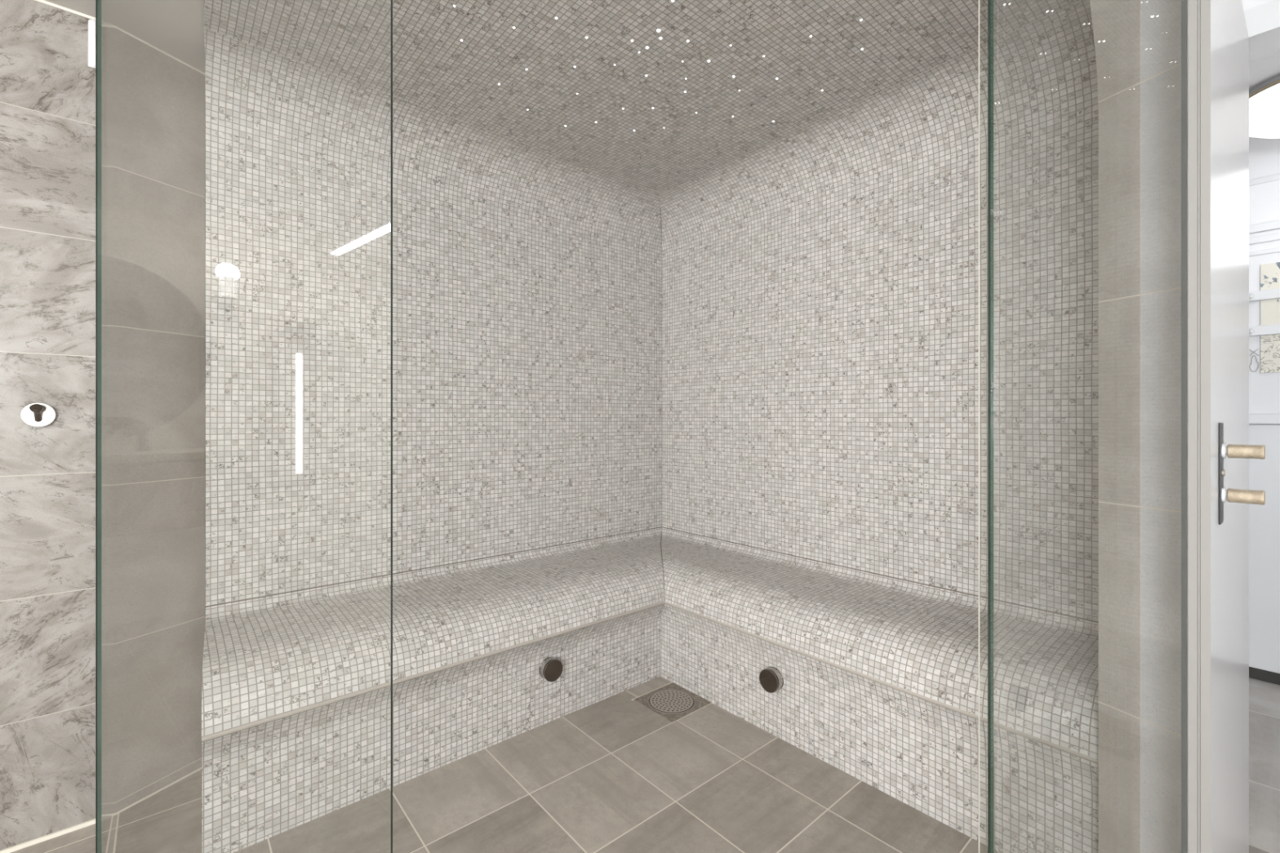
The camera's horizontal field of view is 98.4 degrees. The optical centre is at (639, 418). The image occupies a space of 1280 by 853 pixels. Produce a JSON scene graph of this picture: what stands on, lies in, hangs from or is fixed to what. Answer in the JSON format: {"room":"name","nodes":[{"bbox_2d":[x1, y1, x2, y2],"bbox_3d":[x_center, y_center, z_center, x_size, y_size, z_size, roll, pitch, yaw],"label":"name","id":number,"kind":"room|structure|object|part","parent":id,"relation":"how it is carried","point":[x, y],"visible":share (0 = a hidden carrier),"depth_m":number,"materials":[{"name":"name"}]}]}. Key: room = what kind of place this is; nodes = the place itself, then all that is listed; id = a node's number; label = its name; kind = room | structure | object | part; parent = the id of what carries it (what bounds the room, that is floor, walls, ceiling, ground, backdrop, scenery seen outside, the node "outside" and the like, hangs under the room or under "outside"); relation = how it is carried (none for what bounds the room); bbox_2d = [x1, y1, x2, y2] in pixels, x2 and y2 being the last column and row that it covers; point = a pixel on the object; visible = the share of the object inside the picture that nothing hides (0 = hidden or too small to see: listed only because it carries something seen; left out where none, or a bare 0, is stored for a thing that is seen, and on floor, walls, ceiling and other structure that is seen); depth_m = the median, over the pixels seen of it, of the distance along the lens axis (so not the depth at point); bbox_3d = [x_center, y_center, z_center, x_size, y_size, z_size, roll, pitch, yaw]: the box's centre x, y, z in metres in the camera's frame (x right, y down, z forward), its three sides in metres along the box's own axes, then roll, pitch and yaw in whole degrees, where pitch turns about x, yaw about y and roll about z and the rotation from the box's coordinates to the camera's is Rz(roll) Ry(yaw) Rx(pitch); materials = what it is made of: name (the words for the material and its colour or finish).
{"room":"spa","nodes":[
{"label":"spa","id":0,"kind":"room"},
{"bbox_2d":[0,0,95,851],"bbox_3d":[-2.367,0.005,0.821,2.282,2.190,0.120,0,0,-41],"label":"wall","id":1,"kind":"structure","parent":0,"point":[47,82],"depth_m":1.44,"materials":[{"name":"stone"}]},
{"bbox_2d":[20,402,56,426],"bbox_3d":[-1.548,-0.010,1.418,0.064,0.064,0.047,0,0,-41],"label":"robe hook","id":2,"kind":"object","parent":1,"relation":"attached to","point":[36,414],"visible":1,"depth_m":1.42,"materials":[{"name":"silver metal"}]},
{"bbox_2d":[0,819,95,852],"bbox_3d":[-2.326,1.095,0.774,2.282,0.010,0.004,0,0,-41],"label":"trim","id":3,"kind":"structure","parent":1,"relation":"attached to","point":[92,822],"depth_m":1.44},
{"bbox_2d":[34,0,95,20],"bbox_3d":[-2.326,-1.087,0.774,2.282,0.007,0.003,0,0,-41],"label":"trim","id":4,"kind":"structure","parent":1,"relation":"attached to","point":[39,1],"depth_m":1.47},
{"bbox_2d":[88,18,95,67],"bbox_3d":[-1.475,-1.015,1.496,0.028,0.122,0.019,0,0,-41],"label":"wall fitting","id":5,"kind":"object","parent":1,"relation":"attached to","point":[91,23],"visible":0.51,"depth_m":1.49,"materials":[{"name":"white paint"}]},
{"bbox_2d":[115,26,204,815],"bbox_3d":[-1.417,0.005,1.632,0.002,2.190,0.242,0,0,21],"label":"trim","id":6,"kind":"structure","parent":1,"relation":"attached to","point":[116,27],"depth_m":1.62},
{"bbox_2d":[44,0,204,72],"bbox_3d":[-0.271,-1.090,0.071,6.458,0.001,6.435,0,0,0],"label":"ceiling","id":7,"kind":"structure","parent":0,"point":[175,28],"depth_m":1.52,"materials":[{"name":"grey paint"}]},
{"bbox_2d":[115,28,204,813],"bbox_3d":[-1.454,0.005,1.692,0.238,2.190,0.250,0,0,-41],"label":"stone wall","id":8,"kind":"structure","parent":0,"point":[160,99],"depth_m":1.63,"materials":[{"name":"tile"}]},
{"bbox_2d":[204,88,213,741],"bbox_3d":[-1.374,0.005,1.761,0.022,2.190,0.140,0,0,-41],"label":"trim","id":9,"kind":"structure","parent":8,"relation":"attached to","point":[205,88],"depth_m":1.74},
{"bbox_2d":[204,27,661,605],"bbox_3d":[-0.544,-0.240,2.237,1.930,1.680,0.220,0,0,-41],"label":"wall","id":10,"kind":"structure","parent":0,"point":[526,279],"depth_m":2.08,"materials":[{"name":"tile"}]},
{"bbox_2d":[660,208,662,526],"bbox_3d":[0.110,-0.230,2.863,0.003,1.660,0.179,0,0,4],"label":"trim","id":11,"kind":"structure","parent":10,"relation":"attached to","point":[660,209],"depth_m":2.95,"materials":[{"name":"grey tile"}]},
{"bbox_2d":[10,608,1268,852],"bbox_3d":[-0.294,1.100,0.051,6.412,0.001,6.396,0,0,0],"label":"floor","id":12,"kind":"structure","parent":0,"point":[612,774],"depth_m":1.57,"materials":[{"name":"tile"}]},
{"bbox_2d":[101,0,115,852],"bbox_3d":[-1.332,0.003,1.380,0.010,2.179,0.397,0,0,-40],"label":"glass panel","id":13,"kind":"object","parent":12,"relation":"on","point":[108,23],"visible":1,"depth_m":1.33,"materials":[{"name":"glass"}]},
{"bbox_2d":[95,0,392,852],"bbox_3d":[-0.876,0.006,1.224,0.651,2.187,0.011,0,0,0],"label":"glass panel","id":14,"kind":"object","parent":12,"relation":"on","point":[98,2],"visible":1,"depth_m":1.22,"materials":[{"name":"clear glass"}]},
{"bbox_2d":[201,526,1098,852],"bbox_3d":[-0.003,0.838,1.596,1.946,0.524,1.899,0,0,-41],"label":"bench","id":15,"kind":"object","parent":12,"relation":"on","point":[273,657],"visible":0.98,"depth_m":1.68,"materials":[{"name":"tile"}]},
{"bbox_3d":[-0.464,0.670,2.131,1.944,0.181,0.481,0,0,-41],"label":"seat","id":16,"kind":"part","parent":15,"relation":"part of","materials":[{"name":"tile"}]},
{"bbox_2d":[539,656,562,681],"bbox_3d":[-0.319,0.901,1.986,0.077,0.077,0.037,0,0,-41],"label":"outlet","id":17,"kind":"object","parent":15,"relation":"attached to","point":[551,668],"visible":1,"depth_m":1.97,"materials":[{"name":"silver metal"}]},
{"bbox_2d":[759,666,783,693],"bbox_3d":[0.453,0.900,1.906,0.037,0.077,0.077,0,0,-41],"label":"outlet","id":18,"kind":"object","parent":15,"relation":"attached to","point":[771,680],"visible":1,"depth_m":1.89,"materials":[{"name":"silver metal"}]},
{"bbox_3d":[0.570,0.670,2.087,0.433,0.181,1.897,0,0,-41],"label":"seat","id":19,"kind":"part","parent":15,"relation":"part of","materials":[{"name":"tile"}]},
{"bbox_2d":[631,681,711,722],"bbox_3d":[0.121,1.098,2.148,0.222,0.004,0.219,0,0,-41],"label":"floor drain","id":20,"kind":"object","parent":12,"relation":"on","point":[671,701],"visible":1,"depth_m":2.14,"materials":[{"name":"metal"}]},
{"bbox_2d":[987,0,990,852],"bbox_3d":[0.884,0.006,1.160,0.302,2.187,0.010,0,0,0],"label":"glass panel","id":21,"kind":"object","parent":12,"relation":"on","point":[988,1],"visible":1,"depth_m":1.16,"materials":[{"name":"glass"}]},
{"bbox_2d":[977,0,1186,852],"bbox_3d":[0.688,0.015,0.905,0.025,2.150,0.497,0,0,7],"label":"glass panel","id":22,"kind":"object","parent":12,"relation":"on","point":[1184,2],"depth_m":0.90,"materials":[{"name":"clear glass"}]},
{"bbox_2d":[204,0,1079,192],"bbox_3d":[0.002,-1.080,1.733,2.412,0.001,1.813,0,0,0],"label":"ceiling","id":23,"kind":"structure","parent":0,"point":[433,69],"depth_m":1.64,"materials":[{"name":"tile"}]},
{"bbox_2d":[659,0,1098,621],"bbox_3d":[0.652,-0.240,2.158,0.220,1.680,1.899,0,0,-41],"label":"wall","id":24,"kind":"structure","parent":0,"point":[820,280],"depth_m":1.96,"materials":[{"name":"tile"}]},
{"bbox_2d":[1037,0,1271,764],"bbox_3d":[2.063,0.005,0.854,0.120,2.190,2.404,0,0,-41],"label":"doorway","id":25,"kind":"structure","parent":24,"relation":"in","point":[1246,4],"depth_m":1.38,"materials":[{"name":"white paint"}]},
{"bbox_2d":[1244,0,1279,62],"bbox_3d":[1.827,0.040,1.129,0.150,2.120,0.940,0,0,-41],"label":"door frame","id":26,"kind":"structure","parent":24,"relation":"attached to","point":[1263,20],"depth_m":1.37,"materials":[{"name":"white paint"}]},
{"bbox_2d":[777,645,1279,852],"bbox_3d":[2.906,1.100,2.236,4.682,0.001,4.737,0,0,0],"label":"floor","id":27,"kind":"structure","parent":0,"point":[1264,696],"depth_m":1.75,"materials":[{"name":"tile"}]},
{"bbox_2d":[1248,413,1279,684],"bbox_3d":[2.768,0.540,2.117,0.041,1.120,3.400,0,0,-41],"label":"base cabinet","id":28,"kind":"object","parent":27,"relation":"on","point":[1264,474],"visible":0.02,"depth_m":2.30,"materials":[{"name":"white paint"}]},
{"bbox_2d":[1089,0,1187,852],"bbox_3d":[1.155,0.005,1.344,0.162,2.190,0.554,0,0,33],"label":"stone wall","id":29,"kind":"structure","parent":0,"point":[1138,42],"depth_m":1.15,"materials":[{"name":"tile"}]},
{"bbox_2d":[1187,0,1265,852],"bbox_3d":[1.230,0.071,1.126,0.750,2.033,0.080,0,0,-39],"label":"door","id":30,"kind":"structure","parent":29,"relation":"in","point":[1220,451],"depth_m":0.95,"materials":[{"name":"white paint"}]},
{"bbox_3d":[1.031,0.097,0.980,0.044,0.179,0.003,0,0,-39],"label":"lock plate","id":31,"kind":"part","parent":30,"relation":"part of","materials":[{"name":"black metal"}]},
{"bbox_3d":[1.051,0.135,0.958,0.024,0.024,0.044,0,0,-39],"label":"knob","id":32,"kind":"part","parent":30,"relation":"part of","materials":[{"name":"gold metal"}]},
{"bbox_3d":[1.051,0.057,0.958,0.024,0.024,0.044,0,0,-39],"label":"knob","id":33,"kind":"part","parent":30,"relation":"part of","materials":[{"name":"gold metal"}]},
{"bbox_2d":[1248,137,1279,424],"bbox_3d":[2.829,-0.050,2.170,0.120,2.300,3.600,0,0,-41],"label":"wall","id":34,"kind":"structure","parent":0,"point":[1264,153],"depth_m":2.33,"materials":[{"name":"white paint"}]},
{"bbox_2d":[1248,348,1259,371],"bbox_3d":[2.592,-0.247,2.332,0.002,0.098,0.030,0,0,-41],"label":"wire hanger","id":35,"kind":"object","parent":34,"relation":"attached to","point":[1257,348],"visible":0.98,"depth_m":2.33,"materials":[{"name":"metal"}]},
{"bbox_2d":[1248,219,1279,256],"bbox_3d":[2.776,-0.755,2.123,0.022,0.130,3.400,0,0,-41],"label":"trim","id":36,"kind":"structure","parent":34,"relation":"attached to","point":[1275,224],"depth_m":2.31,"materials":[{"name":"white paint"}]},
{"bbox_2d":[1248,173,1279,186],"bbox_3d":[2.781,-1.002,2.128,0.008,0.025,3.400,0,0,-41],"label":"trim","id":37,"kind":"structure","parent":34,"relation":"attached to","point":[1277,176],"depth_m":2.31,"materials":[{"name":"white paint"}]},
{"bbox_2d":[1248,288,1279,301],"bbox_3d":[2.704,-0.518,2.186,0.031,0.040,0.450,0,0,-41],"label":"wall rail","id":38,"kind":"object","parent":34,"relation":"attached to","point":[1268,294],"visible":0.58,"depth_m":2.30,"materials":[{"name":"white paint"}]},
{"bbox_2d":[1248,324,1279,336],"bbox_3d":[2.704,-0.370,2.186,0.031,0.040,0.450,0,0,-41],"label":"wall rail","id":39,"kind":"object","parent":34,"relation":"attached to","point":[1274,329],"visible":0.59,"depth_m":2.30,"materials":[{"name":"white paint"}]},
{"bbox_2d":[1260,262,1279,373],"bbox_3d":[2.722,-0.420,2.196,0.008,0.456,0.340,0,0,-41],"label":"framed print","id":40,"kind":"object","parent":34,"relation":"attached to","point":[1269,273],"visible":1,"depth_m":2.30,"materials":[{"name":"paper"}]},
{"bbox_2d":[1248,53,1279,90],"bbox_3d":[2.883,-1.200,2.216,4.727,0.001,4.776,0,0,0],"label":"ceiling","id":41,"kind":"structure","parent":0,"point":[1260,71],"depth_m":1.90,"materials":[{"name":"white paint"}]},
{"bbox_2d":[1248,75,1279,138],"bbox_3d":[2.425,-1.127,1.980,0.414,0.146,0.414,0,0,0],"label":"ceiling lamp","id":42,"kind":"object","parent":41,"relation":"attached to","point":[1264,98],"visible":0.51,"depth_m":1.99,"materials":[{"name":"white paint"}]}
]}

